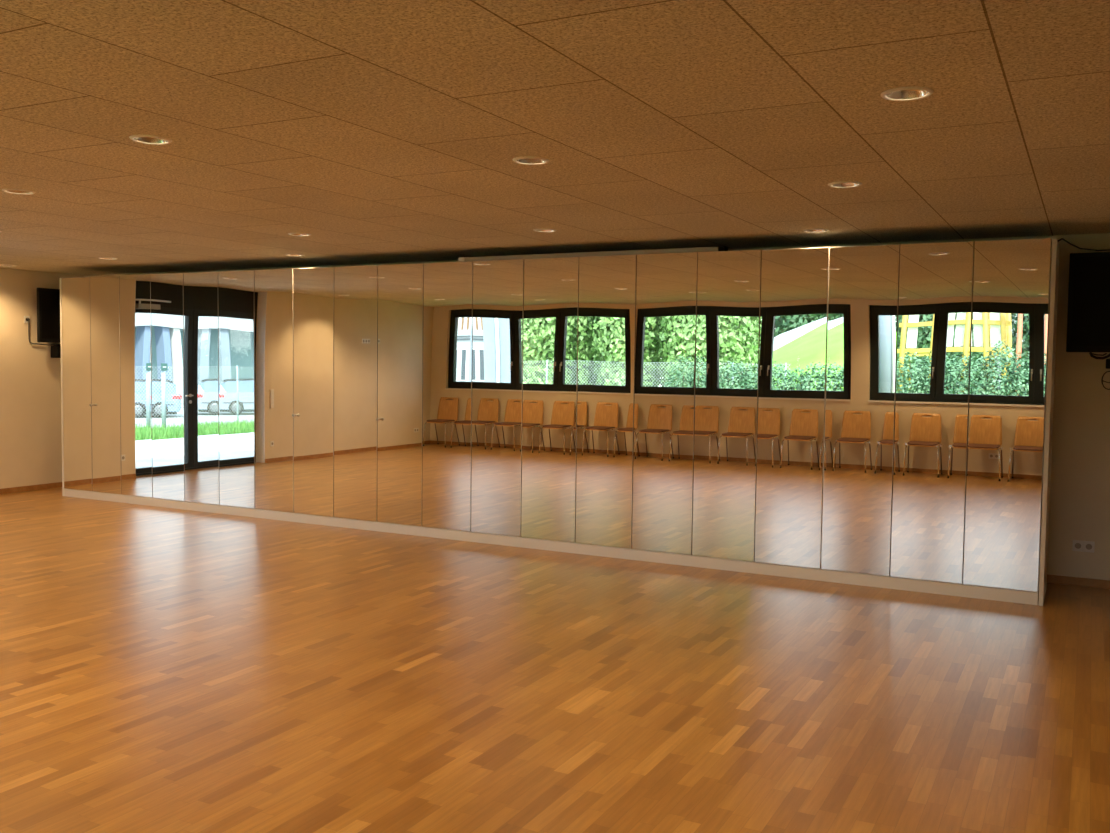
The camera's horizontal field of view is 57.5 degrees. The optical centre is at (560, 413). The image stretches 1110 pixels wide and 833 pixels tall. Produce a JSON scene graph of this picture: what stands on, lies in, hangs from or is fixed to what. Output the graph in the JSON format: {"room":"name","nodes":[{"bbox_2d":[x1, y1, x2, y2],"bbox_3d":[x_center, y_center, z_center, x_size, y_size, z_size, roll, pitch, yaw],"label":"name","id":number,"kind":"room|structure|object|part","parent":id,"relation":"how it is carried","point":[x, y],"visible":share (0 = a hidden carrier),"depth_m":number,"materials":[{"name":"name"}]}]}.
{"room":"dance studio","nodes":[
{"label":"dance studio","id":0,"kind":"room"},
{"bbox_2d":[0,268,83,488],"bbox_3d":[-8.155,-0.221,8.236,0.300,2.550,9.490,2,3,28],"label":"wall","id":1,"kind":"structure","parent":0,"point":[30,379],"depth_m":11.69,"materials":[{"name":"beige paint"}]},
{"bbox_2d":[0,482,61,493],"bbox_3d":[-7.962,1.021,8.361,0.015,0.060,9.190,2,3,28],"label":"baseboard","id":2,"kind":"structure","parent":1,"relation":"attached to","point":[58,484],"depth_m":11.76,"materials":[{"name":"brown wood"}]},
{"bbox_2d":[28,321,52,345],"bbox_3d":[-6.059,-0.934,11.790,0.043,0.290,0.327,3,4,32],"label":"power cable","id":3,"kind":"object","parent":1,"relation":"attached to","point":[28,321],"visible":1,"depth_m":11.68,"materials":[{"name":"grey plastic"}]},
{"bbox_2d":[37,288,59,342],"bbox_3d":[-5.900,-1.151,11.972,0.153,0.625,0.700,2,3,28],"label":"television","id":4,"kind":"object","parent":1,"relation":"attached to","point":[48,300],"visible":0.44,"depth_m":11.73,"materials":[{"name":"black plastic"}]},
{"bbox_2d":[51,344,60,357],"bbox_3d":[-5.940,-0.741,11.972,0.119,0.165,0.140,2,3,28],"label":"media box","id":5,"kind":"object","parent":1,"relation":"attached to","point":[56,348],"visible":0.55,"depth_m":11.91,"materials":[{"name":"black plastic"}]},
{"bbox_2d":[0,487,1109,832],"bbox_3d":[-1.751,1.363,5.113,14.650,0.120,9.790,2,3,28],"label":"floor","id":6,"kind":"structure","parent":0,"point":[163,670],"depth_m":4.87,"materials":[{"name":"brown wood"}]},
{"bbox_2d":[64,489,1037,604],"bbox_3d":[-1.189,1.061,9.059,9.891,0.085,0.018,2,3,28],"label":"board","id":7,"kind":"object","parent":6,"relation":"on","point":[925,586],"visible":1,"depth_m":8.21,"materials":[{"name":"white laminate"}]},
{"bbox_2d":[60,275,120,495],"bbox_3d":[-5.022,-0.285,11.319,0.962,2.437,0.640,2,3,28],"label":"mirror","id":8,"kind":"object","parent":7,"relation":"on","point":[90,305],"depth_m":11.06,"materials":[{"name":"white"}]},
{"bbox_3d":[-5.342,-0.327,11.180,0.465,2.347,0.022,2,3,28],"label":"mirror door","id":9,"kind":"part","parent":8,"relation":"part of","materials":[{"name":"white metal"}]},
{"bbox_2d":[62,277,91,490],"bbox_3d":[-5.347,-0.325,11.171,0.460,2.340,0.003,2,3,28],"label":"mirror glass","id":10,"kind":"object","parent":8,"relation":"attached to","point":[76,291],"depth_m":11.17,"materials":[{"name":"silver metal"}]},
{"bbox_3d":[-5.429,-0.301,11.552,0.024,2.433,0.604,2,3,28],"label":"cabinet end panel","id":11,"kind":"part","parent":8,"relation":"part of","materials":[{"name":"silver metal"}]},
{"bbox_2d":[90,276,120,493],"bbox_3d":[-4.933,-0.310,10.954,0.461,2.344,0.003,2,3,28],"label":"mirror glass","id":12,"kind":"object","parent":8,"relation":"attached to","point":[105,429],"depth_m":10.95,"materials":[{"name":"silver metal"}]},
{"bbox_3d":[-4.928,-0.311,10.963,0.466,2.347,0.022,2,3,28],"label":"mirror door","id":13,"kind":"part","parent":8,"relation":"part of","materials":[{"name":"white metal"}]},
{"bbox_2d":[119,273,184,500],"bbox_3d":[-4.162,-0.295,10.887,0.957,2.350,0.603,2,3,28],"label":"mirror","id":14,"kind":"object","parent":7,"relation":"on","point":[150,305],"visible":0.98,"depth_m":10.62,"materials":[{"name":"white"}]},
{"bbox_3d":[-4.508,-0.294,10.743,0.476,2.347,0.022,2,3,28],"label":"mirror door","id":15,"kind":"part","parent":14,"relation":"part of","materials":[{"name":"white metal"}]},
{"bbox_2d":[119,274,151,496],"bbox_3d":[-4.513,-0.293,10.734,0.471,2.344,0.003,2,3,28],"label":"mirror glass","id":16,"kind":"object","parent":14,"relation":"attached to","point":[135,291],"depth_m":10.73,"materials":[{"name":"silver metal"}]},
{"bbox_2d":[151,273,183,500],"bbox_3d":[-4.088,-0.276,10.512,0.472,2.344,0.003,2,3,28],"label":"mirror glass","id":17,"kind":"object","parent":14,"relation":"attached to","point":[167,334],"depth_m":10.51,"materials":[{"name":"silver metal"}]},
{"bbox_3d":[-4.083,-0.276,10.521,0.477,2.347,0.022,2,3,28],"label":"mirror door","id":18,"kind":"part","parent":14,"relation":"part of","materials":[{"name":"white metal"}]},
{"bbox_2d":[183,270,254,508],"bbox_3d":[-3.306,-0.260,10.439,0.972,2.350,0.603,2,3,28],"label":"mirror","id":19,"kind":"object","parent":7,"relation":"on","point":[218,307],"visible":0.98,"depth_m":10.17,"materials":[{"name":"white"}]},
{"bbox_2d":[183,272,218,504],"bbox_3d":[-3.660,-0.258,10.287,0.480,2.344,0.003,2,3,28],"label":"mirror glass","id":20,"kind":"object","parent":19,"relation":"attached to","point":[200,289],"depth_m":10.28,"materials":[{"name":"silver metal"}]},
{"bbox_3d":[-3.655,-0.259,10.297,0.485,2.347,0.022,2,3,28],"label":"mirror door","id":21,"kind":"part","parent":19,"relation":"part of","materials":[{"name":"white metal"}]},
{"bbox_2d":[218,270,253,507],"bbox_3d":[-3.229,-0.241,10.062,0.478,2.344,0.003,2,3,28],"label":"mirror glass","id":22,"kind":"object","parent":19,"relation":"attached to","point":[235,288],"depth_m":10.06,"materials":[{"name":"silver metal"}]},
{"bbox_3d":[-3.224,-0.241,10.071,0.483,2.347,0.022,2,3,28],"label":"mirror door","id":23,"kind":"part","parent":19,"relation":"part of","materials":[{"name":"white metal"}]},
{"bbox_2d":[254,267,333,516],"bbox_3d":[-2.442,-0.224,9.966,0.995,2.350,0.640,2,3,28],"label":"mirror","id":24,"kind":"object","parent":7,"relation":"on","point":[294,307],"visible":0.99,"depth_m":9.71,"materials":[{"name":"white"}]},
{"bbox_2d":[254,269,292,511],"bbox_3d":[-2.793,-0.223,9.834,0.489,2.344,0.003,2,3,28],"label":"mirror glass","id":25,"kind":"object","parent":24,"relation":"attached to","point":[273,288],"depth_m":9.83,"materials":[{"name":"silver metal"}]},
{"bbox_2d":[293,267,332,516],"bbox_3d":[-2.351,-0.203,9.602,0.490,2.340,0.003,2,3,28],"label":"mirror glass","id":26,"kind":"object","parent":24,"relation":"attached to","point":[312,287],"depth_m":9.60,"materials":[{"name":"silver metal"}]},
{"bbox_3d":[-2.347,-0.206,9.612,0.497,2.347,0.022,2,3,28],"label":"mirror door","id":27,"kind":"part","parent":24,"relation":"part of","materials":[{"name":"white metal"}]},
{"bbox_2d":[333,263,422,525],"bbox_3d":[-1.552,-0.188,9.500,1.011,2.350,0.640,2,3,28],"label":"mirror","id":28,"kind":"object","parent":7,"relation":"on","point":[378,309],"visible":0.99,"depth_m":9.24,"materials":[{"name":"white"}]},
{"bbox_2d":[334,265,376,520],"bbox_3d":[-1.906,-0.187,9.369,0.500,2.344,0.003,2,3,28],"label":"mirror glass","id":29,"kind":"object","parent":28,"relation":"attached to","point":[355,287],"depth_m":9.37,"materials":[{"name":"silver metal"}]},
{"bbox_3d":[-1.901,-0.188,9.379,0.505,2.347,0.022,2,3,28],"label":"mirror door","id":30,"kind":"part","parent":28,"relation":"part of","materials":[{"name":"white metal"}]},
{"bbox_2d":[377,263,422,525],"bbox_3d":[-1.458,-0.169,9.134,0.497,2.344,0.003,2,3,28],"label":"mirror glass","id":31,"kind":"object","parent":28,"relation":"attached to","point":[399,286],"depth_m":9.13,"materials":[{"name":"silver metal"}]},
{"bbox_3d":[-1.452,-0.170,9.144,0.502,2.347,0.022,2,3,28],"label":"mirror door","id":32,"kind":"part","parent":28,"relation":"part of","materials":[{"name":"white metal"}]},
{"bbox_2d":[422,259,523,536],"bbox_3d":[-0.641,-0.152,9.044,1.023,2.350,0.603,2,3,28],"label":"mirror","id":33,"kind":"object","parent":7,"relation":"on","point":[473,310],"visible":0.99,"depth_m":8.77,"materials":[{"name":"white"}]},
{"bbox_2d":[422,261,471,530],"bbox_3d":[-1.005,-0.151,8.897,0.510,2.344,0.003,2,3,28],"label":"mirror glass","id":34,"kind":"object","parent":33,"relation":"attached to","point":[447,286],"depth_m":8.89,"materials":[{"name":"silver metal"}]},
{"bbox_3d":[-1.000,-0.151,8.907,0.515,2.347,0.022,2,3,28],"label":"mirror door","id":35,"kind":"part","parent":33,"relation":"part of","materials":[{"name":"white metal"}]},
{"bbox_2d":[471,259,522,536],"bbox_3d":[-0.551,-0.132,8.660,0.499,2.344,0.003,2,3,28],"label":"mirror glass","id":36,"kind":"object","parent":33,"relation":"attached to","point":[496,285],"depth_m":8.66,"materials":[{"name":"silver metal"}]},
{"bbox_3d":[-0.546,-0.133,8.669,0.504,2.347,0.022,2,3,28],"label":"mirror door","id":37,"kind":"part","parent":33,"relation":"part of","materials":[{"name":"white metal"}]},
{"bbox_2d":[521,255,635,548],"bbox_3d":[0.267,-0.116,8.569,1.024,2.350,0.603,2,3,28],"label":"mirror","id":38,"kind":"object","parent":7,"relation":"on","point":[579,312],"visible":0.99,"depth_m":8.29,"materials":[{"name":"white"}]},
{"bbox_2d":[521,257,577,541],"bbox_3d":[-0.098,-0.114,8.422,0.508,2.344,0.003,2,3,28],"label":"mirror glass","id":39,"kind":"object","parent":38,"relation":"attached to","point":[549,471],"depth_m":8.42,"materials":[{"name":"silver metal"}]},
{"bbox_3d":[-0.093,-0.115,8.432,0.513,2.347,0.022,2,3,28],"label":"mirror door","id":40,"kind":"part","parent":38,"relation":"part of","materials":[{"name":"white metal"}]},
{"bbox_2d":[458,246,727,261],"bbox_3d":[0.195,-1.298,8.277,2.410,0.038,0.090,2,3,28],"label":"case","id":41,"kind":"object","parent":38,"relation":"on","point":[719,248],"visible":0.82,"depth_m":8.18,"materials":[{"name":"grey metal"}]},
{"bbox_2d":[575,255,635,548],"bbox_3d":[0.356,-0.095,8.185,0.502,2.344,0.003,2,3,28],"label":"mirror glass","id":42,"kind":"object","parent":38,"relation":"attached to","point":[605,286],"depth_m":8.18,"materials":[{"name":"silver metal"}]},
{"bbox_3d":[0.361,-0.096,8.194,0.507,2.347,0.022,2,3,28],"label":"mirror door","id":43,"kind":"part","parent":38,"relation":"part of","materials":[{"name":"white metal"}]},
{"bbox_2d":[631,250,760,561],"bbox_3d":[1.169,-0.079,8.096,1.010,2.350,0.603,2,3,28],"label":"mirror","id":44,"kind":"object","parent":7,"relation":"on","point":[697,314],"visible":0.97,"depth_m":7.82,"materials":[{"name":"white"}]},
{"bbox_2d":[632,252,696,554],"bbox_3d":[0.808,-0.077,7.948,0.502,2.344,0.003,2,3,28],"label":"mirror glass","id":45,"kind":"object","parent":44,"relation":"attached to","point":[665,372],"depth_m":7.94,"materials":[{"name":"silver metal"}]},
{"bbox_3d":[0.813,-0.078,7.958,0.507,2.347,0.022,2,3,28],"label":"mirror door","id":46,"kind":"part","parent":44,"relation":"part of","materials":[{"name":"white metal"}]},
{"bbox_2d":[692,250,760,561],"bbox_3d":[1.256,-0.059,7.714,0.494,2.344,0.003,2,3,28],"label":"mirror glass","id":47,"kind":"object","parent":44,"relation":"attached to","point":[726,284],"depth_m":7.72,"materials":[{"name":"silver metal"}]},
{"bbox_3d":[1.261,-0.060,7.723,0.499,2.347,0.022,2,3,28],"label":"mirror door","id":48,"kind":"part","parent":44,"relation":"part of","materials":[{"name":"white metal"}]},
{"bbox_2d":[754,244,899,575],"bbox_3d":[2.055,-0.043,7.632,0.989,2.350,0.603,2,3,28],"label":"mirror","id":49,"kind":"object","parent":7,"relation":"on","point":[829,315],"visible":0.98,"depth_m":7.36,"materials":[{"name":"white"}]},
{"bbox_2d":[755,248,827,568],"bbox_3d":[1.699,-0.039,7.482,0.492,2.340,0.003,2,3,28],"label":"mirror glass","id":50,"kind":"object","parent":49,"relation":"attached to","point":[792,422],"depth_m":7.47,"materials":[{"name":"silver metal"}]},
{"bbox_3d":[1.704,-0.042,7.491,0.497,2.347,0.022,2,3,28],"label":"mirror door","id":51,"kind":"part","parent":49,"relation":"part of","materials":[{"name":"white metal"}]},
{"bbox_2d":[821,245,898,575],"bbox_3d":[2.139,-0.021,7.252,0.481,2.340,0.003,2,3,28],"label":"mirror glass","id":52,"kind":"object","parent":49,"relation":"attached to","point":[861,284],"depth_m":7.25,"materials":[{"name":"silver metal"}]},
{"bbox_3d":[2.143,-0.024,7.261,0.488,2.347,0.022,2,3,28],"label":"mirror door","id":53,"kind":"part","parent":49,"relation":"part of","materials":[{"name":"white metal"}]},
{"bbox_2d":[890,238,1059,605],"bbox_3d":[2.931,0.036,7.175,0.988,2.437,0.604,2,3,28],"label":"mirror","id":54,"kind":"object","parent":7,"relation":"on","point":[973,325],"depth_m":6.90,"materials":[{"name":"white"}]},
{"bbox_2d":[890,241,972,583],"bbox_3d":[2.570,-0.006,7.026,0.476,2.344,0.003,2,3,28],"label":"mirror glass","id":55,"kind":"object","parent":54,"relation":"attached to","point":[934,394],"depth_m":7.02,"materials":[{"name":"silver metal"}]},
{"bbox_3d":[2.575,-0.006,7.035,0.481,2.347,0.022,2,3,28],"label":"mirror door","id":56,"kind":"part","parent":54,"relation":"part of","materials":[{"name":"white metal"}]},
{"bbox_2d":[963,238,1050,591],"bbox_3d":[2.993,0.011,6.804,0.465,2.344,0.003,2,3,28],"label":"mirror glass","id":57,"kind":"object","parent":54,"relation":"attached to","point":[1008,308],"depth_m":6.81,"materials":[{"name":"silver metal"}]},
{"bbox_3d":[2.998,0.011,6.814,0.470,2.347,0.022,2,3,28],"label":"mirror door","id":58,"kind":"part","parent":54,"relation":"part of","materials":[{"name":"white metal"}]},
{"bbox_3d":[3.356,0.055,6.952,0.028,2.433,0.604,2,3,28],"label":"cabinet end panel","id":59,"kind":"part","parent":54,"relation":"part of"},
{"bbox_2d":[1058,238,1109,250],"bbox_3d":[3.784,-1.192,7.069,0.870,0.084,0.253,0,3,-8],"label":"cable","id":60,"kind":"object","parent":54,"relation":"hanging from","point":[1061,238],"visible":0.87,"depth_m":7.15,"materials":[{"name":"black plastic"}]},
{"bbox_2d":[0,0,1109,274],"bbox_3d":[-1.714,-1.393,4.968,14.650,0.300,9.790,2,3,28],"label":"ceiling","id":61,"kind":"structure","parent":0,"point":[378,131],"depth_m":4.12,"materials":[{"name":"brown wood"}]},
{"bbox_2d":[2,189,35,194],"bbox_3d":[-3.200,-1.341,5.971,0.178,0.068,0.178,2,3,28],"label":"recessed light","id":62,"kind":"object","parent":61,"relation":"in","point":[13,191],"visible":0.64,"depth_m":6.01,"materials":[{"name":"silver metal"}]},
{"bbox_2d":[98,257,117,259],"bbox_3d":[-4.496,-1.571,10.038,0.178,0.068,0.178,2,3,28],"label":"recessed light","id":63,"kind":"object","parent":61,"relation":"in","point":[108,258],"visible":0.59,"depth_m":10.05,"materials":[{"name":"silver metal"}]},
{"bbox_2d":[129,135,171,144],"bbox_3d":[-1.819,-1.245,4.487,0.178,0.068,0.178,2,3,28],"label":"recessed light","id":64,"kind":"object","parent":61,"relation":"in","point":[146,139],"visible":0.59,"depth_m":4.53,"materials":[{"name":"silver metal"}]},
{"bbox_2d":[285,254,303,255],"bbox_3d":[-2.493,-1.515,9.467,0.178,0.068,0.178,2,3,28],"label":"recessed light","id":65,"kind":"object","parent":61,"relation":"in","point":[285,254],"visible":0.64,"depth_m":9.44,"materials":[{"name":"silver metal"}]},
{"bbox_2d":[288,233,311,235],"bbox_3d":[-2.033,-1.425,7.878,0.178,0.068,0.178,2,3,28],"label":"recessed light","id":66,"kind":"object","parent":61,"relation":"in","point":[292,234],"visible":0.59,"depth_m":7.91,"materials":[{"name":"silver metal"}]},
{"bbox_2d":[513,156,549,164],"bbox_3d":[-0.143,-1.242,4.847,0.178,0.068,0.178,2,3,28],"label":"recessed light","id":67,"kind":"object","parent":61,"relation":"in","point":[527,160],"visible":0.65,"depth_m":4.89,"materials":[{"name":"silver metal"}]},
{"bbox_2d":[533,228,556,231],"bbox_3d":[-0.117,-1.377,7.443,0.178,0.068,0.178,2,3,28],"label":"recessed light","id":68,"kind":"object","parent":61,"relation":"in","point":[543,229],"visible":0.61,"depth_m":7.48,"materials":[{"name":"silver metal"}]},
{"bbox_2d":[803,228,827,232],"bbox_3d":[1.828,-1.342,7.246,0.178,0.068,0.178,2,3,28],"label":"recessed light","id":69,"kind":"object","parent":61,"relation":"in","point":[816,230],"visible":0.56,"depth_m":7.28,"materials":[{"name":"silver metal"}]},
{"bbox_2d":[828,181,861,187],"bbox_3d":[1.512,-1.248,5.383,0.178,0.068,0.178,2,3,28],"label":"recessed light","id":70,"kind":"object","parent":61,"relation":"in","point":[842,184],"visible":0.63,"depth_m":5.42,"materials":[{"name":"silver metal"}]},
{"bbox_2d":[881,86,933,100],"bbox_3d":[1.220,-1.157,3.566,0.178,0.068,0.178,2,3,28],"label":"recessed light","id":71,"kind":"object","parent":61,"relation":"in","point":[910,93],"visible":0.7,"depth_m":3.61,"materials":[{"name":"silver metal"}]},
{"bbox_2d":[84,233,1109,579],"bbox_3d":[0.472,-0.161,9.240,14.650,2.550,0.300,2,3,28],"label":"wall","id":72,"kind":"structure","parent":0,"point":[1080,462],"depth_m":7.36,"materials":[{"name":"beige paint"}]},
{"bbox_2d":[1047,574,1109,588],"bbox_3d":[0.389,1.089,9.162,14.035,0.060,0.015,2,3,28],"label":"baseboard","id":73,"kind":"structure","parent":72,"relation":"attached to","point":[1067,580],"depth_m":7.38,"materials":[{"name":"brown wood"}]},
{"bbox_2d":[1072,540,1094,552],"bbox_3d":[3.804,0.965,7.365,0.142,0.080,0.010,2,3,28],"label":"wall socket","id":74,"kind":"object","parent":72,"relation":"attached to","point":[1078,545],"visible":1,"depth_m":7.36,"materials":[{"name":"white plastic"}]},
{"bbox_3d":[3.773,0.964,7.382,0.071,0.080,0.010,2,3,28],"label":"plate","id":75,"kind":"part","parent":74,"relation":"part of","materials":[{"name":"white plastic"}]},
{"bbox_3d":[3.836,0.967,7.349,0.071,0.080,0.010,2,3,28],"label":"plate","id":76,"kind":"part","parent":74,"relation":"part of","materials":[{"name":"white plastic"}]},
{"bbox_2d":[1066,252,1109,351],"bbox_3d":[4.128,-0.772,7.007,1.100,0.700,0.153,2,3,28],"label":"television","id":77,"kind":"object","parent":72,"relation":"attached to","point":[1088,315],"visible":1,"depth_m":7.13,"materials":[{"name":"black plastic"}]},
{"bbox_2d":[1089,352,1109,359],"bbox_3d":[3.815,-0.409,7.151,0.146,0.054,0.060,2,3,28],"label":"cable loop","id":78,"kind":"object","parent":77,"relation":"hanging from","point":[1090,353],"visible":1,"depth_m":7.15,"materials":[{"name":"black"}]},
{"bbox_2d":[1101,371,1109,389],"bbox_3d":[3.928,-0.238,7.242,0.104,0.137,0.012,2,3,28],"label":"coiled cable","id":79,"kind":"object","parent":72,"relation":"attached to","point":[1102,381],"visible":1,"depth_m":7.26,"materials":[{"name":"black plastic"}]},
{"bbox_2d":[1106,359,1109,368],"bbox_3d":[3.933,-0.353,7.175,0.120,0.070,0.119,2,3,28],"label":"media box","id":80,"kind":"object","parent":72,"relation":"attached to","point":[1107,360],"visible":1,"depth_m":7.14,"materials":[{"name":"black plastic"}]}
]}

